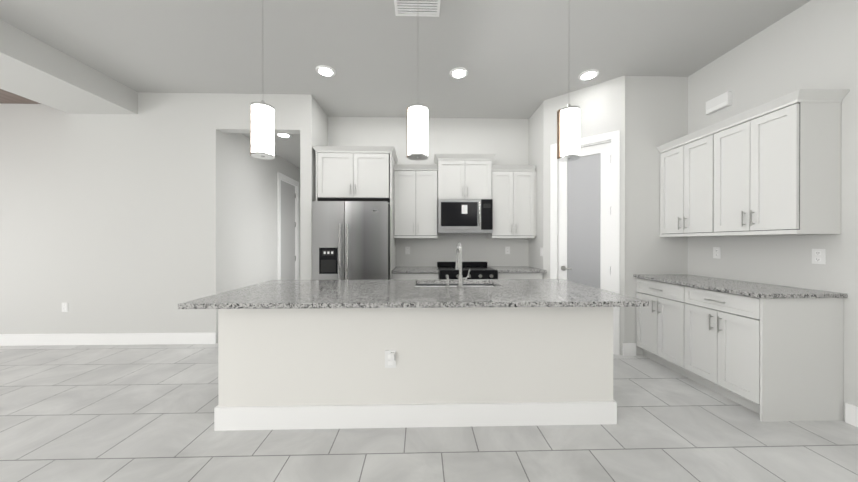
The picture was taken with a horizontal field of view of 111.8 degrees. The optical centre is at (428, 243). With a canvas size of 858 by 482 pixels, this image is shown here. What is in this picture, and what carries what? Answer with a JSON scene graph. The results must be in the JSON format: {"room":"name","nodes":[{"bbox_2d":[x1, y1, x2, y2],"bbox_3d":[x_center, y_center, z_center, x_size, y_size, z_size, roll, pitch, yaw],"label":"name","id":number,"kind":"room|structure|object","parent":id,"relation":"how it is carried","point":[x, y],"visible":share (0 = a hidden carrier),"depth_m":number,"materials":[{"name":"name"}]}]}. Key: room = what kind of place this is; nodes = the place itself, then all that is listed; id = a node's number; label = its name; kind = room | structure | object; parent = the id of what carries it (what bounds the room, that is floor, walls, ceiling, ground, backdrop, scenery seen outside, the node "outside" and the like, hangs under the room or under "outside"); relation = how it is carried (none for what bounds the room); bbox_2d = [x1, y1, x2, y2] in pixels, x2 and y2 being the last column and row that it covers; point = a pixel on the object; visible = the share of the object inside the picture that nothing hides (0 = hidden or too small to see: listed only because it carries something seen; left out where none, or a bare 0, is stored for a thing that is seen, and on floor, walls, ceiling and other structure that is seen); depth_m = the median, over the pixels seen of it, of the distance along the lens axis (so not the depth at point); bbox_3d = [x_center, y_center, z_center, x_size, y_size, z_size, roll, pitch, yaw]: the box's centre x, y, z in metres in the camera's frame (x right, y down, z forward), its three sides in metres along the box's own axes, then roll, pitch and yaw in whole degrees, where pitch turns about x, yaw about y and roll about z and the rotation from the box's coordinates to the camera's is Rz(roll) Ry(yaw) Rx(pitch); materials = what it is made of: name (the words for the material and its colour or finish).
{"room":"kitchen","nodes":[
{"label":"kitchen","id":0,"kind":"room"},
{"bbox_2d":[0,89,40,103],"bbox_3d":[-5.662,-1.802,0.163,2.525,0.160,6.850,0,0,-1],"label":"ceiling","id":1,"kind":"structure","parent":0,"point":[6,97],"depth_m":3.50,"materials":[{"name":"white paint"}]},
{"bbox_2d":[0,92,299,342],"bbox_3d":[-4.321,-0.311,3.697,5.385,3.160,0.140,0,0,-1],"label":"wall","id":2,"kind":"structure","parent":0,"point":[111,223],"depth_m":3.64,"materials":[{"name":"white paint"}]},
{"bbox_2d":[62,303,67,311],"bbox_3d":[-4.532,0.799,3.620,0.072,0.115,0.009,0,0,-1],"label":"outlet","id":3,"kind":"object","parent":2,"relation":"attached to","point":[64,307],"visible":1,"depth_m":3.62,"materials":[{"name":"white plastic"}]},
{"bbox_2d":[0,332,215,345],"bbox_3d":[-4.846,1.199,3.610,4.330,0.140,0.015,0,0,-1],"label":"baseboard","id":4,"kind":"structure","parent":2,"relation":"attached to","point":[102,339],"depth_m":3.62,"materials":[{"name":"white wood"}]},
{"bbox_2d":[223,133,299,291],"bbox_3d":[-2.789,-0.315,5.111,0.140,3.160,2.610,0,0,-1],"label":"wall","id":5,"kind":"structure","parent":0,"point":[250,217],"depth_m":4.52,"materials":[{"name":"white paint"}]},
{"bbox_2d":[277,172,298,279],"bbox_3d":[-2.776,-0.009,4.970,0.158,2.550,2.325,0,0,-1],"label":"door frame","id":6,"kind":"structure","parent":5,"relation":"attached to","point":[281,176],"depth_m":5.72,"materials":[{"name":"white wood"}]},
{"bbox_2d":[241,133,299,168],"bbox_3d":[-2.192,-1.625,5.123,1.055,0.080,2.610,0,0,-1],"label":"ceiling","id":7,"kind":"structure","parent":0,"point":[287,149],"depth_m":4.83,"materials":[{"name":"grey paint"}]},
{"bbox_2d":[276,134,291,137],"bbox_3d":[-2.106,-1.575,4.230,0.210,0.013,0.210,0,0,-1],"label":"recessed light","id":8,"kind":"object","parent":7,"relation":"in","point":[285,135],"visible":0.75,"depth_m":4.23,"materials":[{"name":"white"}]},
{"bbox_2d":[300,94,327,279],"bbox_3d":[-1.592,-0.315,5.071,0.141,3.160,2.750,0,0,-1],"label":"wall","id":9,"kind":"structure","parent":0,"point":[313,124],"depth_m":3.70,"materials":[{"name":"white paint"}]},
{"bbox_2d":[0,0,810,118],"bbox_3d":[-1.986,-1.926,1.631,10.230,0.080,9.880,0,0,-1],"label":"ceiling","id":10,"kind":"structure","parent":0,"point":[520,59],"depth_m":2.76,"materials":[{"name":"grey paint"}]},
{"bbox_2d":[0,20,137,113],"bbox_3d":[-3.978,-1.745,0.206,0.845,0.275,6.850,0,0,-1],"label":"soffit","id":11,"kind":"structure","parent":10,"relation":"attached to","point":[35,69],"depth_m":2.99,"materials":[{"name":"white paint"}]},
{"bbox_2d":[250,0,274,159],"bbox_3d":[-1.145,-1.240,2.004,0.150,1.292,0.144,0,0,-1],"label":"pendant light","id":12,"kind":"object","parent":10,"relation":"hanging from","point":[262,129],"visible":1,"depth_m":1.95,"materials":[{"name":"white glass"}]},
{"bbox_2d":[315,65,335,76],"bbox_3d":[-1.125,-1.882,3.184,0.210,0.013,0.210,0,0,-1],"label":"recessed light","id":13,"kind":"object","parent":10,"relation":"in","point":[325,70],"visible":0.94,"depth_m":3.17,"materials":[{"name":"white"}]},
{"bbox_2d":[394,0,440,16],"bbox_3d":[-0.087,-1.881,2.300,0.360,0.012,0.200,0,0,-1],"label":"ceiling vent","id":14,"kind":"object","parent":10,"relation":"in","point":[429,8],"visible":0.98,"depth_m":2.32,"materials":[{"name":"white metal"}]},
{"bbox_2d":[407,102,427,160],"bbox_3d":[-0.075,-1.240,2.031,0.150,1.292,0.144,0,0,-1],"label":"pendant light","id":15,"kind":"object","parent":10,"relation":"hanging from","point":[417,131],"visible":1,"depth_m":1.98,"materials":[{"name":"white glass"}]},
{"bbox_2d":[449,67,467,78],"bbox_3d":[0.340,-1.883,3.221,0.210,0.013,0.210,0,0,-1],"label":"recessed light","id":16,"kind":"object","parent":10,"relation":"in","point":[458,72],"visible":0.94,"depth_m":3.21,"materials":[{"name":"white"}]},
{"bbox_2d":[557,104,579,161],"bbox_3d":[0.995,-1.240,2.058,0.150,1.292,0.144,0,0,-1],"label":"pendant light","id":17,"kind":"object","parent":10,"relation":"hanging from","point":[568,132],"visible":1,"depth_m":2.00,"materials":[{"name":"white glass"}]},
{"bbox_2d":[578,69,598,80],"bbox_3d":[1.799,-1.883,3.258,0.210,0.013,0.210,0,0,-1],"label":"recessed light","id":18,"kind":"object","parent":10,"relation":"in","point":[588,75],"visible":0.98,"depth_m":3.24,"materials":[{"name":"white"}]},
{"bbox_2d":[328,117,528,266],"bbox_3d":[0.082,-0.313,4.459,3.174,3.160,0.140,0,0,-1],"label":"wall","id":19,"kind":"structure","parent":0,"point":[506,141],"depth_m":4.39,"materials":[{"name":"white paint"}]},
{"bbox_2d":[312,146,397,279],"bbox_3d":[-0.965,0.018,4.023,1.048,2.500,0.675,0,0,-1],"label":"upper cabinet","id":20,"kind":"object","parent":19,"relation":"attached to","point":[354,173],"visible":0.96,"depth_m":3.74,"materials":[{"name":"white paint"}]},
{"bbox_2d":[405,247,409,253],"bbox_3d":[-0.309,0.110,4.375,0.072,0.115,0.009,0,0,-1],"label":"electrical outlet","id":21,"kind":"object","parent":19,"relation":"attached to","point":[407,250],"visible":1,"depth_m":4.37,"materials":[{"name":"white plastic"}]},
{"bbox_2d":[394,164,437,237],"bbox_3d":[-0.178,-0.595,4.217,0.610,0.985,0.325,0,0,-1],"label":"upper cabinet","id":22,"kind":"object","parent":19,"relation":"attached to","point":[420,190],"depth_m":4.06,"materials":[{"name":"white paint"}]},
{"bbox_2d":[434,154,493,201],"bbox_3d":[0.508,-0.921,4.223,0.758,0.624,0.345,0,0,-1],"label":"upper cabinet","id":23,"kind":"object","parent":19,"relation":"attached to","point":[460,176],"depth_m":4.06,"materials":[{"name":"white paint"}]},
{"bbox_2d":[438,199,492,233],"bbox_3d":[0.509,-0.374,4.175,0.750,0.463,0.445,0,0,-1],"label":"microwave","id":24,"kind":"object","parent":23,"relation":"attached to","point":[465,216],"visible":0.9,"depth_m":4.00,"materials":[{"name":"silver metal"}]},
{"bbox_2d":[505,247,509,253],"bbox_3d":[1.207,0.110,4.414,0.072,0.115,0.009,0,0,-1],"label":"electrical outlet","id":25,"kind":"object","parent":19,"relation":"attached to","point":[507,250],"visible":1,"depth_m":4.41,"materials":[{"name":"white plastic"}]},
{"bbox_2d":[487,166,536,237],"bbox_3d":[1.210,-0.595,4.252,0.644,0.985,0.325,0,0,-1],"label":"upper cabinet","id":26,"kind":"object","parent":19,"relation":"attached to","point":[515,187],"depth_m":4.10,"materials":[{"name":"white paint"}]},
{"bbox_2d":[0,343,857,481],"bbox_3d":[-1.986,1.304,1.639,10.230,0.060,9.880,0,0,-1],"label":"floor","id":27,"kind":"structure","parent":0,"point":[106,413],"depth_m":1.88,"materials":[{"name":"tile"}]},
{"bbox_2d":[312,201,389,279],"bbox_3d":[-0.956,0.381,3.887,0.903,1.775,0.893,0,0,-1],"label":"fridge","id":28,"kind":"object","parent":27,"relation":"on","point":[350,240],"visible":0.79,"depth_m":3.50,"materials":[{"name":"silver metal"}]},
{"bbox_2d":[392,274,438,279],"bbox_3d":[-0.174,0.825,4.078,0.608,0.886,0.610,0,0,-1],"label":"base cabinet","id":29,"kind":"object","parent":27,"relation":"on","point":[394,276],"depth_m":3.78,"materials":[{"name":"white paint"}]},
{"bbox_2d":[392,266,438,273],"bbox_3d":[-0.174,0.368,4.062,0.611,0.032,0.640,0,0,-1],"label":"countertop","id":30,"kind":"structure","parent":29,"relation":"on","point":[420,269],"depth_m":3.79,"materials":[{"name":"grey stone"}]},
{"bbox_2d":[214,282,621,430],"bbox_3d":[-0.073,0.830,2.402,2.778,0.883,0.828,0,0,-1],"label":"kitchen island","id":31,"kind":"object","parent":27,"relation":"on","point":[460,351],"depth_m":2.02,"materials":[{"name":"white paint"}]},
{"bbox_2d":[178,286,648,309],"bbox_3d":[-0.069,0.374,2.069,2.840,0.032,0.632,0,0,-1],"label":"island countertop","id":32,"kind":"structure","parent":31,"relation":"on","point":[248,297],"depth_m":1.92,"materials":[{"name":"grey stone"}]},
{"bbox_2d":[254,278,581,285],"bbox_3d":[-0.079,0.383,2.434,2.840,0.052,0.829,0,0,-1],"label":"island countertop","id":33,"kind":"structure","parent":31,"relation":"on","point":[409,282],"depth_m":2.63,"materials":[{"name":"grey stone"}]},
{"bbox_2d":[446,242,469,285],"bbox_3d":[0.241,0.173,2.408,0.191,0.367,0.221,0,0,-1],"label":"faucet","id":34,"kind":"object","parent":33,"relation":"on","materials":[{"name":"silver metal"}]},
{"bbox_2d":[437,262,497,278],"bbox_3d":[0.513,0.773,4.012,0.746,0.990,0.721,0,0,-1],"label":"range","id":35,"kind":"object","parent":27,"relation":"on","point":[480,270],"visible":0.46,"depth_m":3.72,"materials":[{"name":"black metal"}]},
{"bbox_2d":[498,274,542,278],"bbox_3d":[1.197,0.825,4.113,0.608,0.886,0.610,0,0,-1],"label":"base cabinet","id":36,"kind":"object","parent":27,"relation":"on","point":[500,276],"depth_m":3.81,"materials":[{"name":"white paint"}]},
{"bbox_2d":[488,266,546,273],"bbox_3d":[1.215,0.368,4.097,0.644,0.032,0.640,0,0,-1],"label":"countertop","id":37,"kind":"structure","parent":36,"relation":"on","point":[501,269],"depth_m":3.81,"materials":[{"name":"grey stone"}]},
{"bbox_2d":[633,274,847,421],"bbox_3d":[2.647,0.814,2.674,0.631,0.915,1.239,0,0,-1],"label":"base cabinet","id":38,"kind":"object","parent":27,"relation":"on","point":[770,353],"visible":1,"depth_m":2.16,"materials":[{"name":"white paint"}]},
{"bbox_2d":[529,103,542,268],"bbox_3d":[1.607,-0.312,4.137,0.140,3.160,0.580,0,0,-1],"label":"wall","id":39,"kind":"structure","parent":0,"point":[536,157],"depth_m":4.09,"materials":[{"name":"white paint"}]},
{"bbox_2d":[543,75,624,354],"bbox_3d":[1.911,-0.311,3.609,0.904,3.160,0.120,0,0,41],"label":"wall","id":40,"kind":"structure","parent":0,"point":[602,107],"depth_m":3.46,"materials":[{"name":"white paint"}]},
{"bbox_2d":[558,142,610,290],"bbox_3d":[1.897,0.043,3.548,0.593,2.436,0.100,0,0,41],"label":"pantry door","id":41,"kind":"structure","parent":40,"relation":"in","point":[584,218],"depth_m":3.55,"materials":[{"name":"white"}]},
{"bbox_2d":[550,130,619,354],"bbox_3d":[1.923,-0.006,3.588,0.760,2.550,0.138,0,0,41],"label":"door frame","id":42,"kind":"structure","parent":40,"relation":"attached to","point":[613,137],"depth_m":3.33,"materials":[{"name":"white wood"}]},
{"bbox_2d":[625,76,687,354],"bbox_3d":[2.572,-0.310,3.361,0.750,3.160,0.140,0,0,-1],"label":"wall","id":43,"kind":"structure","parent":0,"point":[656,111],"depth_m":3.29,"materials":[{"name":"white paint"}]},
{"bbox_2d":[623,343,635,355],"bbox_3d":[2.272,1.200,3.280,0.145,0.140,0.015,0,0,-1],"label":"baseboard","id":44,"kind":"structure","parent":43,"relation":"attached to","point":[629,349],"depth_m":3.27,"materials":[{"name":"white wood"}]},
{"bbox_2d":[688,0,857,420],"bbox_3d":[3.099,-0.302,0.134,0.140,3.160,6.620,0,0,-1],"label":"wall","id":45,"kind":"structure","parent":0,"point":[812,44],"depth_m":2.33,"materials":[{"name":"white paint"}]},
{"bbox_2d":[713,247,720,258],"bbox_3d":[2.953,0.099,2.972,0.009,0.115,0.072,0,0,-1],"label":"electrical outlet","id":46,"kind":"object","parent":45,"relation":"attached to","point":[716,252],"visible":1,"depth_m":2.96,"materials":[{"name":"white plastic"}]},
{"bbox_2d":[706,91,731,114],"bbox_3d":[2.934,-1.414,2.938,0.048,0.130,0.220,0,0,-1],"label":"door chime","id":47,"kind":"object","parent":45,"relation":"attached to","point":[719,102],"visible":1,"depth_m":2.91,"materials":[{"name":"white plastic"}]},
{"bbox_2d":[656,89,849,236],"bbox_3d":[2.778,-0.576,2.669,0.370,1.015,1.249,0,0,-1],"label":"upper cabinet","id":48,"kind":"object","parent":45,"relation":"attached to","point":[772,167],"visible":1,"depth_m":2.31,"materials":[{"name":"white paint"}]},
{"bbox_2d":[812,249,825,263],"bbox_3d":[2.972,0.101,2.212,0.009,0.115,0.072,0,0,-1],"label":"electrical outlet","id":49,"kind":"object","parent":45,"relation":"attached to","point":[818,256],"visible":1,"depth_m":2.21,"materials":[{"name":"white plastic"}]},
{"bbox_2d":[845,403,857,426],"bbox_3d":[3.037,1.210,-0.484,0.015,0.140,5.100,0,0,-1],"label":"baseboard","id":50,"kind":"structure","parent":45,"relation":"attached to","point":[851,414],"depth_m":2.04,"materials":[{"name":"white wood"}]}
]}

